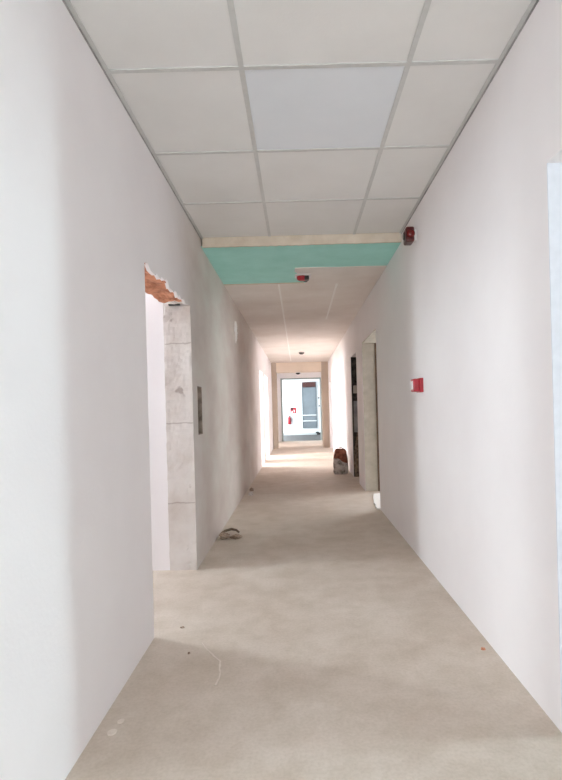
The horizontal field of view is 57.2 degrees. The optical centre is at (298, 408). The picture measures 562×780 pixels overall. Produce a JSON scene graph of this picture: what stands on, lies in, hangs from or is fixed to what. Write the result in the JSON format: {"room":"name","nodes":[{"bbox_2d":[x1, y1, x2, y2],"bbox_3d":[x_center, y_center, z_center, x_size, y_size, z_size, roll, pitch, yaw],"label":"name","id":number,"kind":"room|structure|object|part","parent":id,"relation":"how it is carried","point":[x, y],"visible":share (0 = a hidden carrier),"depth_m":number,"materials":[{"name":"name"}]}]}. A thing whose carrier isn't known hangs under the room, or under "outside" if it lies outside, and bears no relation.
{"room":"unfinished building corridor","nodes":[
{"label":"unfinished building corridor","id":0,"kind":"room"},
{"bbox_2d":[0,0,272,779],"bbox_3d":[-0.950,-0.250,8.000,0.215,3.050,24.000,-2,0,0],"label":"wall","id":1,"kind":"structure","parent":0,"point":[85,202],"depth_m":1.97,"materials":[{"name":"paint"}]},
{"bbox_2d":[144,262,181,305],"bbox_3d":[-0.964,-0.848,3.469,0.210,0.077,1.217,-2,0,0],"label":"lintel","id":2,"kind":"object","parent":1,"relation":"attached to","point":[157,288],"visible":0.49,"depth_m":3.62,"materials":[{"name":"orange brick"}]},
{"bbox_2d":[163,306,196,570],"bbox_3d":[-0.937,0.233,4.066,0.215,2.085,0.019,-2,0,0],"label":"door jamb","id":3,"kind":"structure","parent":1,"relation":"attached to","point":[176,319],"depth_m":4.06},
{"bbox_2d":[197,386,202,434],"bbox_3d":[-0.872,0.016,4.362,0.071,0.405,0.195,-2,0,0],"label":"wall slot","id":4,"kind":"object","parent":1,"relation":"attached to","point":[199,389],"visible":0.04,"depth_m":4.45,"materials":[{"name":"grey metal"}]},
{"bbox_2d":[234,321,237,341],"bbox_3d":[-0.863,-1.044,6.986,0.064,0.301,0.200,-2,0,0],"label":"scar","id":5,"kind":"object","parent":1,"relation":"attached to","point":[235,322],"visible":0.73,"depth_m":6.94,"materials":[{"name":"white paint"}]},
{"bbox_2d":[271,362,329,448],"bbox_3d":[0.060,-0.111,16.525,1.795,2.718,0.450,-2,0,0],"label":"trim","id":6,"kind":"structure","parent":1,"relation":"attached to","point":[324,365],"depth_m":16.30,"materials":[{"name":"beige paint"}]},
{"bbox_2d":[145,292,169,570],"bbox_3d":[-2.232,-0.240,2.836,2.350,3.100,2.872,-2,0,0],"label":"wall","id":7,"kind":"structure","parent":0,"point":[154,331],"depth_m":4.07,"materials":[{"name":"white paint"}]},
{"bbox_2d":[277,372,320,440],"bbox_3d":[0.055,-0.277,20.105,1.795,3.050,0.230,-2,0,0],"label":"wall","id":8,"kind":"structure","parent":0,"point":[308,374],"depth_m":19.99,"materials":[{"name":"white paint"}]},
{"bbox_2d":[280,377,322,440],"bbox_3d":[0.111,0.027,20.105,1.580,2.440,0.270,-2,0,0],"label":"door frame","id":9,"kind":"structure","parent":8,"relation":"in","point":[319,378],"depth_m":19.97,"materials":[{"name":"white metal"}]},
{"bbox_2d":[224,281,376,362],"bbox_3d":[0.022,-1.519,13.000,1.795,0.100,14.000,-2,0,0],"label":"ceiling","id":10,"kind":"structure","parent":0,"point":[305,305],"depth_m":8.02,"materials":[{"name":"white paint"}]},
{"bbox_2d":[278,284,290,360],"bbox_3d":[-0.237,-1.461,10.925,0.029,0.003,9.750,-2,0,0],"label":"trim","id":11,"kind":"structure","parent":10,"relation":"attached to","point":[278,284],"depth_m":7.98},
{"bbox_2d":[276,362,320,372],"bbox_3d":[0.000,-1.319,16.525,1.430,0.298,0.450,-2,0,0],"label":"trim","id":12,"kind":"structure","parent":10,"relation":"attached to","point":[303,367],"depth_m":16.30,"materials":[{"name":"beige paint"}]},
{"bbox_2d":[201,233,400,284],"bbox_3d":[0.022,-1.512,5.310,1.793,0.099,1.420,-2,0,0],"label":"ceiling bulkhead","id":13,"kind":"object","parent":10,"relation":"attached to","point":[251,260],"visible":0.94,"depth_m":5.00,"materials":[{"name":"teal paint"}]},
{"bbox_2d":[295,274,310,281],"bbox_3d":[0.048,-1.436,5.749,0.176,0.056,0.328,-2,0,0],"label":"beacon","id":14,"kind":"object","parent":13,"relation":"attached to","point":[300,277],"visible":1,"depth_m":5.61,"materials":[{"name":"red plastic"}]},
{"bbox_3d":[0.047,-1.458,5.660,0.176,0.012,0.150,-2,0,0],"label":"plate","id":15,"kind":"part","parent":14,"relation":"part of","materials":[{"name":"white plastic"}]},
{"bbox_2d":[326,284,337,318],"bbox_3d":[0.453,-1.479,7.300,0.030,0.003,2.400,-2,0,0],"label":"trim","id":16,"kind":"structure","parent":10,"relation":"attached to","point":[336,284],"depth_m":7.03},
{"bbox_2d":[62,0,538,238],"bbox_3d":[0.021,-1.563,3.078,1.795,0.056,3.040,-2,0,0],"label":"grid","id":17,"kind":"object","parent":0,"point":[498,62],"visible":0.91,"depth_m":2.45,"materials":[{"name":"grey metal"}]},
{"bbox_2d":[70,0,237,68],"bbox_3d":[-0.569,-1.540,1.948,0.609,0.016,0.745,-2,0,0],"label":"tile","id":18,"kind":"structure","parent":17,"relation":"attached to","point":[127,34],"depth_m":2.10,"materials":[{"name":"white tile"}]},
{"bbox_2d":[111,70,252,152],"bbox_3d":[-0.569,-1.540,2.702,0.609,0.016,0.745,-2,0,0],"label":"tile","id":19,"kind":"structure","parent":17,"relation":"attached to","point":[198,111],"depth_m":2.64,"materials":[{"name":"white tile"}]},
{"bbox_2d":[157,153,261,202],"bbox_3d":[-0.569,-1.540,3.457,0.609,0.016,0.745,-2,0,0],"label":"tile","id":20,"kind":"structure","parent":17,"relation":"attached to","point":[197,178],"depth_m":3.40,"materials":[{"name":"white tile"}]},
{"bbox_2d":[185,203,267,237],"bbox_3d":[-0.569,-1.540,4.217,0.609,0.016,0.757,-2,0,0],"label":"tile","id":21,"kind":"structure","parent":17,"relation":"attached to","point":[213,220],"depth_m":4.18,"materials":[{"name":"white tile"}]},
{"bbox_2d":[266,200,362,235],"bbox_3d":[0.118,-1.559,4.217,0.745,0.016,0.757,-2,0,0],"label":"tile","id":22,"kind":"structure","parent":17,"relation":"attached to","point":[325,217],"depth_m":4.18,"materials":[{"name":"white tile"}]},
{"bbox_2d":[258,150,378,200],"bbox_3d":[0.118,-1.559,3.457,0.745,0.016,0.745,-2,0,0],"label":"tile","id":23,"kind":"structure","parent":17,"relation":"attached to","point":[309,175],"depth_m":3.40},
{"bbox_2d":[244,66,404,149],"bbox_3d":[0.118,-1.559,2.702,0.745,0.016,0.745,-2,0,0],"label":"tile","id":24,"kind":"structure","parent":17,"relation":"attached to","point":[348,107],"depth_m":2.63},
{"bbox_2d":[233,0,424,65],"bbox_3d":[0.118,-1.559,1.948,0.745,0.016,0.745,-2,0,0],"label":"tile","id":25,"kind":"structure","parent":17,"relation":"on","point":[271,32],"depth_m":2.11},
{"bbox_2d":[356,199,417,233],"bbox_3d":[0.707,-1.574,4.217,0.416,0.016,0.757,-2,0,0],"label":"tile","id":26,"kind":"structure","parent":17,"relation":"attached to","point":[378,216],"depth_m":4.18,"materials":[{"name":"white tile"}]},
{"bbox_2d":[368,148,446,197],"bbox_3d":[0.707,-1.574,3.457,0.416,0.016,0.745,-2,0,0],"label":"tile","id":27,"kind":"structure","parent":17,"relation":"attached to","point":[399,172],"depth_m":3.41,"materials":[{"name":"white tile"}]},
{"bbox_2d":[384,64,494,146],"bbox_3d":[0.707,-1.574,2.702,0.416,0.016,0.745,-2,0,0],"label":"tile","id":28,"kind":"structure","parent":17,"relation":"attached to","point":[434,101],"depth_m":2.63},
{"bbox_2d":[412,0,531,60],"bbox_3d":[0.707,-1.574,1.948,0.416,0.016,0.745,-2,0,0],"label":"tile","id":29,"kind":"structure","parent":17,"relation":"attached to","point":[452,29],"depth_m":2.12,"materials":[{"name":"white tile"}]},
{"bbox_2d":[282,379,320,432],"bbox_3d":[0.043,-0.276,22.350,6.900,3.050,4.700,-2,0,0],"label":"wall","id":30,"kind":"structure","parent":0,"point":[291,389],"depth_m":24.50,"materials":[{"name":"white paint"}]},
{"bbox_2d":[290,408,295,413],"bbox_3d":[-0.258,0.087,24.486,0.280,0.280,0.044,-2,0,0],"label":"fire sign","id":31,"kind":"object","parent":30,"relation":"attached to","point":[292,410],"visible":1,"depth_m":24.49,"materials":[{"name":"red plastic"}]},
{"bbox_2d":[284,432,320,434],"bbox_3d":[0.082,1.198,24.492,6.500,0.100,0.015,-2,0,0],"label":"baseboard","id":32,"kind":"structure","parent":30,"relation":"attached to","point":[313,433],"depth_m":24.48,"materials":[{"name":"white"}]},
{"bbox_2d":[302,382,316,427],"bbox_3d":[0.510,-0.174,24.430,0.690,2.180,0.140,-2,0,0],"label":"glazed door","id":33,"kind":"structure","parent":30,"relation":"in","point":[309,399],"depth_m":24.48,"materials":[{"name":"white glass"}]},
{"bbox_2d":[65,435,561,779],"bbox_3d":[0.536,1.336,10.350,11.400,0.200,29.100,-2,0,0],"label":"floor","id":34,"kind":"structure","parent":0,"point":[342,655],"depth_m":2.47,"materials":[{"name":"beige concrete"}]},
{"bbox_2d":[107,729,116,735],"bbox_3d":[-0.732,1.268,2.020,0.037,0.003,0.038,-2,0,0],"label":"cement splash","id":35,"kind":"object","parent":34,"relation":"on","point":[112,731],"visible":1,"depth_m":2.02,"materials":[{"name":"beige concrete"}]},
{"bbox_2d":[201,642,220,685],"bbox_3d":[-0.423,1.260,2.569,0.066,0.003,0.464,-2,0,-18],"label":"cement streak","id":36,"kind":"object","parent":34,"relation":"on","point":[211,653],"visible":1,"depth_m":2.54},
{"bbox_2d":[219,532,229,539],"bbox_3d":[-0.726,1.242,5.039,0.104,0.056,0.139,-2,0,0],"label":"rubble piece","id":37,"kind":"object","parent":34,"relation":"on","point":[223,535],"visible":1,"depth_m":5.01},
{"bbox_2d":[221,528,239,532],"bbox_3d":[-0.700,1.242,5.237,0.194,0.052,0.066,-2,0,-15],"label":"strip","id":38,"kind":"object","parent":34,"relation":"on","point":[229,529],"visible":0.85,"depth_m":5.24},
{"bbox_2d":[229,534,241,539],"bbox_3d":[-0.608,1.249,5.041,0.121,0.035,0.124,-2,0,42],"label":"rubble piece","id":39,"kind":"object","parent":34,"relation":"on","point":[236,536],"visible":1,"depth_m":5.01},
{"bbox_2d":[333,447,347,473],"bbox_3d":[0.793,0.974,9.751,0.294,0.511,0.231,-2,0,0],"label":"sack","id":40,"kind":"object","parent":34,"relation":"on","point":[340,460],"visible":1,"depth_m":9.65,"materials":[{"name":"brown plastic"}]},
{"bbox_2d":[328,0,561,732],"bbox_3d":[1.410,-0.313,8.000,0.915,3.050,24.000,-2,0,0],"label":"wall","id":41,"kind":"structure","parent":0,"point":[467,463],"depth_m":2.64,"materials":[{"name":"white paint"}]},
{"bbox_2d":[353,385,356,392],"bbox_3d":[1.066,-0.349,9.252,0.170,0.140,0.035,-2,0,0],"label":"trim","id":42,"kind":"structure","parent":41,"relation":"attached to","point":[354,386],"depth_m":9.24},
{"bbox_2d":[354,401,357,431],"bbox_3d":[1.079,0.141,9.252,0.170,0.560,0.035,-2,0,0],"label":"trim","id":43,"kind":"structure","parent":41,"relation":"attached to","point":[355,402],"depth_m":9.24,"materials":[{"name":"grey metal"}]},
{"bbox_2d":[354,432,358,476],"bbox_3d":[1.085,0.808,9.258,0.198,0.827,0.113,-2,0,0],"label":"trim","id":44,"kind":"structure","parent":41,"relation":"attached to","point":[356,449],"depth_m":9.23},
{"bbox_2d":[362,329,377,490],"bbox_3d":[1.072,0.121,6.951,0.214,2.200,1.402,-2,0,0],"label":"trim","id":45,"kind":"structure","parent":41,"relation":"attached to","point":[368,355],"depth_m":7.64,"materials":[{"name":"grey paint"}]},
{"bbox_2d":[374,343,379,490],"bbox_3d":[1.164,0.124,7.627,0.029,2.190,0.023,-2,0,0],"label":"trim","id":46,"kind":"structure","parent":41,"relation":"attached to","point":[374,343],"depth_m":7.62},
{"bbox_2d":[373,493,380,509],"bbox_3d":[1.070,1.213,6.800,0.245,0.018,1.100,-2,0,0],"label":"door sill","id":47,"kind":"structure","parent":41,"relation":"attached to","point":[376,497],"depth_m":6.76,"materials":[{"name":"white"}]},
{"bbox_2d":[403,226,416,245],"bbox_3d":[0.876,-1.364,4.060,0.100,0.120,0.140,-2,0,0],"label":"fire alarm","id":48,"kind":"object","parent":41,"relation":"attached to","point":[409,234],"visible":1,"depth_m":4.02,"materials":[{"name":"red plastic"}]},
{"bbox_2d":[410,378,423,392],"bbox_3d":[0.916,-0.181,4.003,0.082,0.110,0.115,-2,0,0],"label":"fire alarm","id":49,"kind":"object","parent":41,"relation":"attached to","point":[416,385],"visible":1,"depth_m":3.95,"materials":[{"name":"red plastic"}]},
{"bbox_2d":[547,163,561,722],"bbox_3d":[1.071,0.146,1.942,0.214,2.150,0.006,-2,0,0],"label":"door","id":50,"kind":"structure","parent":41,"relation":"attached to","point":[554,170],"depth_m":1.94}
]}

